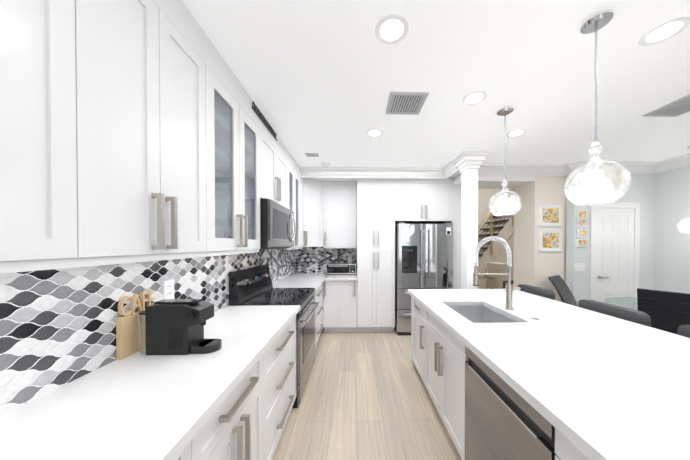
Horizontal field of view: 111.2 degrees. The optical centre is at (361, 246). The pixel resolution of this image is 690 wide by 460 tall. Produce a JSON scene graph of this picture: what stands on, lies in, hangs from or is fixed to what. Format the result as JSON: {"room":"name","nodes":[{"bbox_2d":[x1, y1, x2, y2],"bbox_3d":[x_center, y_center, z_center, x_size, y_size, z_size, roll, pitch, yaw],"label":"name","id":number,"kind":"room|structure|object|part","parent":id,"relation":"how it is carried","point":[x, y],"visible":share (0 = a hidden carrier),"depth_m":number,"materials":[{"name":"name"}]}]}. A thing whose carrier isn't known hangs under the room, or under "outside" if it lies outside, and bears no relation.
{"room":"kitchen","nodes":[
{"label":"kitchen","id":0,"kind":"room"},
{"bbox_2d":[272,328,461,459],"bbox_3d":[2.347,1.475,3.008,7.320,0.100,9.740,0,0,-1],"label":"floor","id":1,"kind":"structure","parent":0,"point":[366,396],"depth_m":2.07,"materials":[{"name":"brown wood"}]},
{"bbox_2d":[176,421,211,459],"bbox_3d":[-0.826,1.011,0.453,0.595,0.874,0.694,0,0,-1],"label":"base cabinet","id":2,"kind":"object","parent":1,"relation":"on","point":[200,449],"depth_m":0.80,"materials":[{"name":"white wood"}]},
{"bbox_2d":[212,353,267,459],"bbox_3d":[-0.840,1.006,0.998,0.595,0.874,0.635,0,0,-1],"label":"base cabinet","id":3,"kind":"object","parent":1,"relation":"on","point":[234,397],"depth_m":1.07,"materials":[{"name":"white wood"}]},
{"bbox_2d":[0,305,299,459],"bbox_3d":[-0.812,0.550,0.657,0.626,0.040,2.820,0,0,-1],"label":"countertop","id":4,"kind":"structure","parent":3,"relation":"on","point":[138,406],"depth_m":0.80,"materials":[{"name":"white stone"}]},
{"bbox_2d":[116,311,139,359],"bbox_3d":[-1.126,0.428,1.213,0.024,0.194,0.240,0,0,-1],"label":"cutting board","id":5,"kind":"object","parent":4,"relation":"on","point":[127,336],"visible":0.43,"depth_m":1.12,"materials":[{"name":"beige wood"}]},
{"bbox_2d":[118,290,154,315],"bbox_3d":[-1.125,0.284,1.188,0.018,0.094,0.184,0,0,-1],"label":"sign","id":6,"kind":"object","parent":5,"relation":"on","point":[137,303],"visible":0.94,"depth_m":1.17,"materials":[{"name":"beige wood"}]},
{"bbox_2d":[139,299,221,354],"bbox_3d":[-0.912,0.400,1.192,0.386,0.250,0.132,0,0,-1],"label":"coffee machine","id":7,"kind":"object","parent":4,"relation":"on","point":[171,326],"visible":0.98,"depth_m":1.14,"materials":[{"name":"black plastic"}]},
{"bbox_2d":[229,264,318,407],"bbox_3d":[-0.831,0.825,2.487,0.676,1.210,0.819,0,0,-1],"label":"range","id":8,"kind":"object","parent":1,"relation":"on","point":[251,286],"visible":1,"depth_m":2.30,"materials":[{"name":"black metal"}]},
{"bbox_2d":[268,313,296,459],"bbox_3d":[-0.857,1.001,1.663,0.595,0.874,0.815,0,0,-1],"label":"base cabinet","id":9,"kind":"object","parent":1,"relation":"on","point":[282,390],"depth_m":1.63,"materials":[{"name":"white wood"}]},
{"bbox_2d":[315,281,327,346],"bbox_3d":[-0.870,0.986,3.356,0.657,0.874,0.900,0,0,-1],"label":"base cabinet","id":10,"kind":"object","parent":1,"relation":"on","point":[321,295],"depth_m":3.69,"materials":[{"name":"white wood"}]},
{"bbox_2d":[328,281,343,331],"bbox_3d":[-0.455,0.979,4.099,0.331,0.874,0.605,0,0,-1],"label":"base cabinet","id":11,"kind":"object","parent":1,"relation":"on","point":[335,288],"depth_m":3.80,"materials":[{"name":"white wood"}]},
{"bbox_2d":[273,273,327,288],"bbox_3d":[-0.889,0.524,3.640,0.626,0.040,1.477,0,0,-1],"label":"countertop","id":12,"kind":"structure","parent":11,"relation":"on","point":[298,280],"depth_m":3.40,"materials":[{"name":"white stone"}]},
{"bbox_2d":[326,263,355,274],"bbox_3d":[-0.356,0.404,4.237,0.520,0.190,0.284,0,0,-1],"label":"toaster oven","id":13,"kind":"object","parent":12,"relation":"on","point":[340,268],"visible":1,"depth_m":4.13,"materials":[{"name":"silver metal"}]},
{"bbox_2d":[324,274,355,280],"bbox_3d":[-0.340,0.520,4.080,0.525,0.040,0.635,0,0,-1],"label":"countertop","id":14,"kind":"structure","parent":11,"relation":"on","point":[331,277],"depth_m":3.81,"materials":[{"name":"white stone"}]},
{"bbox_2d":[344,281,355,331],"bbox_3d":[-0.243,0.979,4.105,0.331,0.874,0.605,0,0,-1],"label":"base cabinet","id":15,"kind":"object","parent":1,"relation":"on","point":[349,286],"depth_m":3.81,"materials":[{"name":"white wood"}]},
{"bbox_2d":[357,178,396,331],"bbox_3d":[0.235,0.152,4.110,0.615,2.528,0.606,0,0,-1],"label":"tall cabinet","id":16,"kind":"object","parent":1,"relation":"on","point":[385,206],"depth_m":3.81,"materials":[{"name":"white wood"}]},
{"bbox_2d":[394,222,452,335],"bbox_3d":[1.010,0.519,4.037,0.894,1.795,0.756,0,0,-1],"label":"fridge","id":17,"kind":"object","parent":1,"relation":"on","point":[423,256],"visible":0.73,"depth_m":3.73,"materials":[{"name":"silver metal"}]},
{"bbox_2d":[453,151,487,288],"bbox_3d":[1.438,0.115,3.138,0.310,2.619,0.340,0,0,-1],"label":"column","id":18,"kind":"structure","parent":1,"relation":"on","point":[468,164],"depth_m":3.05,"materials":[{"name":"white paint"}]},
{"bbox_2d":[479,257,494,288],"bbox_3d":[2.839,0.824,5.616,0.600,1.158,0.320,0,0,-1],"label":"console table","id":19,"kind":"object","parent":1,"relation":"on","point":[486,276],"visible":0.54,"depth_m":5.60,"materials":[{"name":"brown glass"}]},
{"bbox_2d":[478,189,513,288],"bbox_3d":[3.996,-0.639,7.009,2.152,4.060,1.050,0,0,-1],"label":"staircase","id":20,"kind":"structure","parent":1,"relation":"on","point":[502,228],"depth_m":6.54,"materials":[{"name":"brown paint"}]},
{"bbox_2d":[487,262,512,288],"bbox_3d":[3.485,0.893,5.583,0.673,1.021,0.704,0,0,-1],"label":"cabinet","id":21,"kind":"object","parent":1,"relation":"on","point":[501,281],"visible":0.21,"depth_m":5.46,"materials":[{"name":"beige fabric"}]},
{"bbox_2d":[409,293,591,459],"bbox_3d":[1.017,1.002,1.491,0.858,0.874,2.615,0,0,-1],"label":"kitchen island","id":22,"kind":"object","parent":1,"relation":"on","point":[485,418],"depth_m":1.27,"materials":[{"name":"white wood"}]},
{"bbox_2d":[408,289,689,459],"bbox_3d":[0.878,0.543,1.491,0.575,0.040,2.660,0,0,-1],"label":"island countertop","id":23,"kind":"structure","parent":22,"relation":"on","point":[611,409],"depth_m":0.88,"materials":[{"name":"white stone"}]},
{"bbox_2d":[452,305,515,320],"bbox_3d":[0.955,0.660,1.914,0.420,0.226,0.620,0,0,-1],"label":"sink","id":24,"kind":"object","parent":23,"relation":"in","point":[473,312],"depth_m":2.22,"materials":[{"name":"silver metal"}]},
{"bbox_2d":[473,236,520,309],"bbox_3d":[1.119,0.217,1.945,0.395,0.602,0.060,0,0,-1],"label":"faucet","id":25,"kind":"object","parent":23,"relation":"on","point":[509,292],"visible":1,"depth_m":1.93,"materials":[{"name":"silver metal"}]},
{"bbox_2d":[517,284,554,299],"bbox_3d":[1.716,0.941,2.627,0.500,0.976,0.460,0,0,-1],"label":"bar stool","id":26,"kind":"object","parent":1,"relation":"on","point":[543,292],"visible":0.15,"depth_m":2.54,"materials":[{"name":"grey fabric"}]},
{"bbox_2d":[548,275,577,306],"bbox_3d":[2.933,0.922,3.100,0.440,0.996,0.674,0,1,-33],"label":"dining chair","id":27,"kind":"object","parent":1,"relation":"on","point":[563,290],"visible":0.31,"depth_m":3.27,"materials":[{"name":"grey fabric"}]},
{"bbox_2d":[578,300,650,326],"bbox_3d":[1.737,0.948,1.847,0.500,0.976,0.460,0,0,-1],"label":"bar stool","id":28,"kind":"object","parent":1,"relation":"on","point":[634,316],"visible":0.1,"depth_m":1.77,"materials":[{"name":"grey fabric"}]},
{"bbox_2d":[604,297,637,309],"bbox_3d":[3.501,1.055,2.484,1.320,0.750,1.320,0,0,-1],"label":"dining table","id":29,"kind":"object","parent":1,"relation":"on","point":[625,302],"visible":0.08,"depth_m":2.89,"materials":[{"name":"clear glass"}]},
{"bbox_2d":[637,288,689,333],"bbox_3d":[2.824,0.903,2.072,0.590,1.052,0.440,0,1,-31],"label":"dining chair","id":30,"kind":"object","parent":1,"relation":"on","point":[667,311],"visible":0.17,"depth_m":1.99,"materials":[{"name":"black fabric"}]},
{"bbox_2d":[677,325,689,337],"bbox_3d":[1.753,0.954,1.207,0.500,0.976,0.460,0,0,-1],"label":"bar stool","id":31,"kind":"object","parent":1,"relation":"on","point":[683,330],"visible":0.08,"depth_m":1.41,"materials":[{"name":"grey fabric"}]},
{"bbox_2d":[397,178,452,223],"bbox_3d":[1.005,-0.763,4.122,0.925,0.698,0.606,0,0,-1],"label":"upper cabinet","id":32,"kind":"object","parent":0,"relation":"attached to","point":[419,201],"depth_m":3.82,"materials":[{"name":"white wood"}]},
{"bbox_2d":[182,0,689,175],"bbox_3d":[2.389,-1.230,1.350,7.320,0.100,6.470,0,0,-1],"label":"ceiling","id":33,"kind":"structure","parent":0,"point":[323,79],"depth_m":1.63,"materials":[{"name":"white paint"}]},
{"bbox_2d":[305,153,319,156],"bbox_3d":[-0.636,-1.190,3.073,0.170,0.008,0.110,0,0,-1],"label":"ceiling vent","id":34,"kind":"object","parent":33,"relation":"in","point":[312,154],"visible":1,"depth_m":3.07,"materials":[{"name":"grey"}]},
{"bbox_2d":[321,162,329,166],"bbox_3d":[-0.515,-1.181,3.421,0.124,0.032,0.124,0,0,-1],"label":"smoke detector","id":35,"kind":"object","parent":33,"relation":"attached to","point":[324,164],"visible":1,"depth_m":3.39,"materials":[{"name":"white plastic"}]},
{"bbox_2d":[366,129,382,136],"bbox_3d":[0.141,-1.186,2.472,0.184,0.006,0.184,0,0,-1],"label":"recessed light","id":36,"kind":"object","parent":33,"relation":"in","point":[374,132],"visible":1,"depth_m":2.46,"materials":[{"name":"white plastic"}]},
{"bbox_2d":[300,167,448,178],"bbox_3d":[0.218,-1.131,3.615,2.275,0.135,0.130,0,1,-1],"label":"crown molding","id":37,"kind":"structure","parent":33,"relation":"attached to","point":[306,172],"depth_m":3.62,"materials":[{"name":"white wood"}]},
{"bbox_2d":[310,176,454,181],"bbox_3d":[0.135,-1.159,4.039,2.708,0.088,0.723,0,1,-1],"label":"soffit","id":38,"kind":"structure","parent":33,"relation":"attached to","point":[352,179],"depth_m":3.93,"materials":[{"name":"white paint"}]},
{"bbox_2d":[375,14,408,44],"bbox_3d":[0.167,-1.176,1.287,0.184,0.006,0.184,0,0,-1],"label":"recessed light","id":39,"kind":"object","parent":33,"relation":"in","point":[391,29],"visible":1,"depth_m":1.28,"materials":[{"name":"white plastic"}]},
{"bbox_2d":[385,92,428,114],"bbox_3d":[0.369,-1.181,1.960,0.300,0.008,0.300,0,0,-1],"label":"ceiling vent","id":40,"kind":"object","parent":33,"relation":"in","point":[405,103],"visible":1,"depth_m":1.94,"materials":[{"name":"grey metal"}]},
{"bbox_2d":[443,161,458,176],"bbox_3d":[1.308,-1.129,3.433,0.105,0.135,0.290,0,1,-1],"label":"crown molding","id":41,"kind":"structure","parent":33,"relation":"attached to","point":[449,169],"depth_m":3.45,"materials":[{"name":"white"}]},
{"bbox_2d":[462,91,486,104],"bbox_3d":[0.904,-1.181,1.885,0.184,0.006,0.184,0,0,-1],"label":"recessed light","id":42,"kind":"object","parent":33,"relation":"in","point":[474,97],"visible":1,"depth_m":1.88,"materials":[{"name":"white plastic"}]},
{"bbox_2d":[453,173,534,188],"bbox_3d":[2.052,-1.091,3.763,1.110,0.219,0.470,0,0,-1],"label":"header beam","id":43,"kind":"structure","parent":33,"relation":"attached to","point":[496,181],"depth_m":3.56,"materials":[{"name":"white paint"}]},
{"bbox_2d":[488,106,521,216],"bbox_3d":[1.253,-0.725,2.057,0.250,0.918,0.250,0,0,-1],"label":"pendant light","id":44,"kind":"object","parent":33,"relation":"hanging from","point":[504,202],"visible":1,"depth_m":2.00,"materials":[{"name":"clear glass"}]},
{"bbox_2d":[506,129,526,137],"bbox_3d":[1.629,-1.186,2.479,0.184,0.006,0.184,0,0,-1],"label":"recessed light","id":45,"kind":"object","parent":33,"relation":"in","point":[515,133],"visible":1,"depth_m":2.48,"materials":[{"name":"white plastic"}]},
{"bbox_2d":[564,9,630,205],"bbox_3d":[1.228,-0.700,1.236,0.250,0.953,0.250,0,0,-1],"label":"pendant light","id":46,"kind":"object","parent":33,"relation":"hanging from","point":[595,180],"visible":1,"depth_m":1.19,"materials":[{"name":"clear glass"}]},
{"bbox_2d":[638,16,689,46],"bbox_3d":[1.665,-1.176,1.297,0.184,0.006,0.184,0,0,-1],"label":"recessed light","id":47,"kind":"object","parent":33,"relation":"in","point":[664,31],"visible":1,"depth_m":1.29,"materials":[{"name":"white plastic"}]},
{"bbox_2d":[642,94,689,116],"bbox_3d":[2.713,-1.181,1.984,0.320,0.008,0.320,0,0,-1],"label":"ceiling vent","id":48,"kind":"object","parent":33,"relation":"in","point":[679,107],"visible":0.98,"depth_m":2.03,"materials":[{"name":"grey metal"}]},
{"bbox_2d":[676,146,689,234],"bbox_3d":[3.943,-0.666,2.791,0.250,1.048,0.250,0,0,-1],"label":"pendant light","id":49,"kind":"object","parent":33,"relation":"hanging from","point":[683,226],"visible":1,"depth_m":2.80,"materials":[{"name":"white glass"}]},
{"bbox_2d":[478,188,511,236],"bbox_3d":[3.722,-0.517,7.838,4.320,3.800,0.120,0,0,-1],"label":"wall","id":50,"kind":"structure","parent":0,"point":[485,195],"depth_m":7.78,"materials":[{"name":"white paint"}]},
{"bbox_2d":[513,176,564,301],"bbox_3d":[2.837,0.108,3.781,0.460,2.620,0.496,0,0,-1],"label":"wall","id":51,"kind":"structure","parent":0,"point":[534,266],"depth_m":3.56,"materials":[{"name":"white paint"}]},
{"bbox_3d":[2.845,-0.462,3.541,0.345,0.315,0.024,0,0,-1],"label":"picture","id":52,"kind":"part","parent":51,"relation":"part of"},
{"bbox_3d":[2.845,-0.089,3.544,0.345,0.330,0.024,0,0,-1],"label":"picture","id":53,"kind":"part","parent":51,"relation":"part of"},
{"bbox_2d":[564,176,566,282],"bbox_3d":[5.878,-0.498,5.718,0.120,3.800,4.230,0,0,-1],"label":"wall","id":54,"kind":"structure","parent":0,"point":[565,238],"depth_m":6.69,"materials":[{"name":"white paint"}]},
{"bbox_2d":[566,173,655,304],"bbox_3d":[4.534,0.111,3.513,2.920,2.620,0.120,0,0,-1],"label":"wall","id":55,"kind":"structure","parent":0,"point":[642,188],"depth_m":3.44,"materials":[{"name":"white paint"}]},
{"bbox_2d":[478,164,568,175],"bbox_3d":[2.289,-1.129,3.479,1.570,0.135,0.110,0,1,-1],"label":"crown molding","id":56,"kind":"structure","parent":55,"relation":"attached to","point":[485,169],"depth_m":3.47,"materials":[{"name":"white"}]},
{"bbox_2d":[574,263,584,270],"bbox_3d":[3.167,0.302,3.413,0.160,0.120,0.009,0,0,-1],"label":"switch plate","id":57,"kind":"object","parent":55,"relation":"attached to","point":[579,266],"visible":1,"depth_m":3.41,"materials":[{"name":"white plastic"}]},
{"bbox_2d":[576,239,586,246],"bbox_3d":[3.184,-0.048,3.403,0.135,0.104,0.024,0,0,-1],"label":"picture","id":58,"kind":"object","parent":55,"relation":"attached to","point":[581,242],"visible":0.96,"depth_m":3.40,"materials":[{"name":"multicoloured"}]},
{"bbox_2d":[577,220,586,226],"bbox_3d":[3.184,-0.333,3.400,0.135,0.104,0.024,0,0,-1],"label":"picture","id":59,"kind":"object","parent":55,"relation":"attached to","point":[581,223],"visible":1,"depth_m":3.40,"materials":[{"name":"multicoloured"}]},
{"bbox_2d":[577,230,586,236],"bbox_3d":[3.184,-0.188,3.402,0.135,0.104,0.024,0,0,-1],"label":"picture","id":60,"kind":"object","parent":55,"relation":"attached to","point":[581,233],"visible":0.98,"depth_m":3.40,"materials":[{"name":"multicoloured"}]},
{"bbox_2d":[577,210,587,217],"bbox_3d":[3.184,-0.463,3.399,0.135,0.104,0.024,0,0,-1],"label":"picture","id":61,"kind":"object","parent":55,"relation":"attached to","point":[581,213],"visible":0.96,"depth_m":3.40,"materials":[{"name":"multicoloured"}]},
{"bbox_2d":[566,161,658,173],"bbox_3d":[3.580,-1.128,3.364,1.215,0.135,0.105,0,1,-1],"label":"crown molding","id":62,"kind":"structure","parent":55,"relation":"attached to","point":[632,166],"depth_m":3.36,"materials":[{"name":"white"}]},
{"bbox_2d":[590,202,640,309],"bbox_3d":[3.677,0.393,3.404,0.736,2.057,0.054,0,0,-1],"label":"interior door","id":63,"kind":"structure","parent":55,"relation":"in","point":[614,246],"depth_m":3.42,"materials":[{"name":"white wood"}]},
{"bbox_2d":[655,166,689,292],"bbox_3d":[4.423,0.134,0.874,0.120,2.620,5.150,0,0,-1],"label":"wall","id":64,"kind":"structure","parent":0,"point":[672,258],"depth_m":3.26,"materials":[{"name":"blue paint"}]},
{"bbox_2d":[655,153,689,172],"bbox_3d":[4.308,-1.107,0.920,0.105,0.135,5.030,0,1,-1],"label":"crown molding","id":65,"kind":"structure","parent":64,"relation":"attached to","point":[683,160],"depth_m":3.19,"materials":[{"name":"white"}]},
{"bbox_3d":[0.208,0.102,4.478,2.880,2.620,0.125,0,1,-1],"label":"wall","id":66,"kind":"structure","parent":0,"visible":0},
{"bbox_2d":[295,247,356,272],"bbox_3d":[-0.651,0.248,4.391,1.142,0.500,0.008,0,0,-1],"label":"backsplash","id":67,"kind":"structure","parent":66,"relation":"attached to","point":[312,259],"depth_m":4.38,"materials":[{"name":"tile"}]},
{"bbox_3d":[-1.209,0.130,1.268,0.120,2.620,6.470,0,1,-1],"label":"wall","id":68,"kind":"structure","parent":0,"visible":0},
{"bbox_2d":[0,0,107,267],"bbox_3d":[-0.984,-0.567,0.544,0.286,1.207,0.421,0,0,-1],"label":"upper cabinet","id":69,"kind":"object","parent":68,"relation":"attached to","point":[54,53],"depth_m":0.65,"materials":[{"name":"white wood"}]},
{"bbox_2d":[0,248,294,415],"bbox_3d":[-1.160,0.271,1.819,0.008,0.500,5.125,0,0,-1],"label":"backsplash","id":70,"kind":"structure","parent":68,"relation":"attached to","point":[57,328],"depth_m":0.94,"materials":[{"name":"tile"}]},
{"bbox_2d":[163,279,173,299],"bbox_3d":[-1.140,0.259,1.401,0.008,0.118,0.075,0,0,-1],"label":"electrical outlet","id":71,"kind":"object","parent":70,"relation":"attached to","point":[168,289],"visible":0.98,"depth_m":1.39,"materials":[{"name":"white plastic"}]},
{"bbox_2d":[108,0,219,259],"bbox_3d":[-0.996,-0.571,1.010,0.286,1.207,0.749,0,0,-1],"label":"upper cabinet","id":72,"kind":"object","parent":68,"relation":"attached to","point":[132,131],"depth_m":1.00,"materials":[{"name":"white wood"}]},
{"bbox_2d":[224,108,287,211],"bbox_3d":[-1.034,-0.810,2.468,0.286,0.755,0.835,0,0,-1],"label":"upper cabinet","id":73,"kind":"object","parent":68,"relation":"attached to","point":[255,163],"depth_m":1.98,"materials":[{"name":"white wood"}]},
{"bbox_2d":[252,102,276,140],"bbox_3d":[-0.878,-1.141,2.181,0.009,0.068,0.600,0,0,-1],"label":"sign","id":74,"kind":"object","parent":73,"relation":"attached to","point":[264,121],"visible":1,"depth_m":2.13,"materials":[{"name":"black"}]},
{"bbox_2d":[260,198,295,248],"bbox_3d":[-0.969,-0.200,2.481,0.400,0.450,0.806,0,0,-1],"label":"microwave","id":75,"kind":"object","parent":73,"relation":"attached to","point":[277,225],"visible":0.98,"depth_m":2.22,"materials":[{"name":"silver metal"}]},
{"bbox_2d":[288,164,307,247],"bbox_3d":[-1.043,-0.594,3.633,0.329,1.207,0.381,0,0,-1],"label":"upper cabinet","id":76,"kind":"object","parent":68,"relation":"attached to","point":[297,185],"depth_m":3.50,"materials":[{"name":"white wood"}]},
{"bbox_2d":[308,178,327,247],"bbox_3d":[-0.909,-0.553,4.049,0.623,1.118,0.659,0,0,-1],"label":"upper cabinet","id":77,"kind":"object","parent":68,"relation":"attached to","point":[317,190],"depth_m":3.98,"materials":[{"name":"white wood"}]},
{"bbox_2d":[328,182,355,247],"bbox_3d":[-0.399,-0.555,4.203,0.636,1.118,0.373,0,0,-1],"label":"upper cabinet","id":78,"kind":"object","parent":68,"relation":"attached to","point":[341,195],"depth_m":4.07,"materials":[{"name":"white wood"}]}
]}

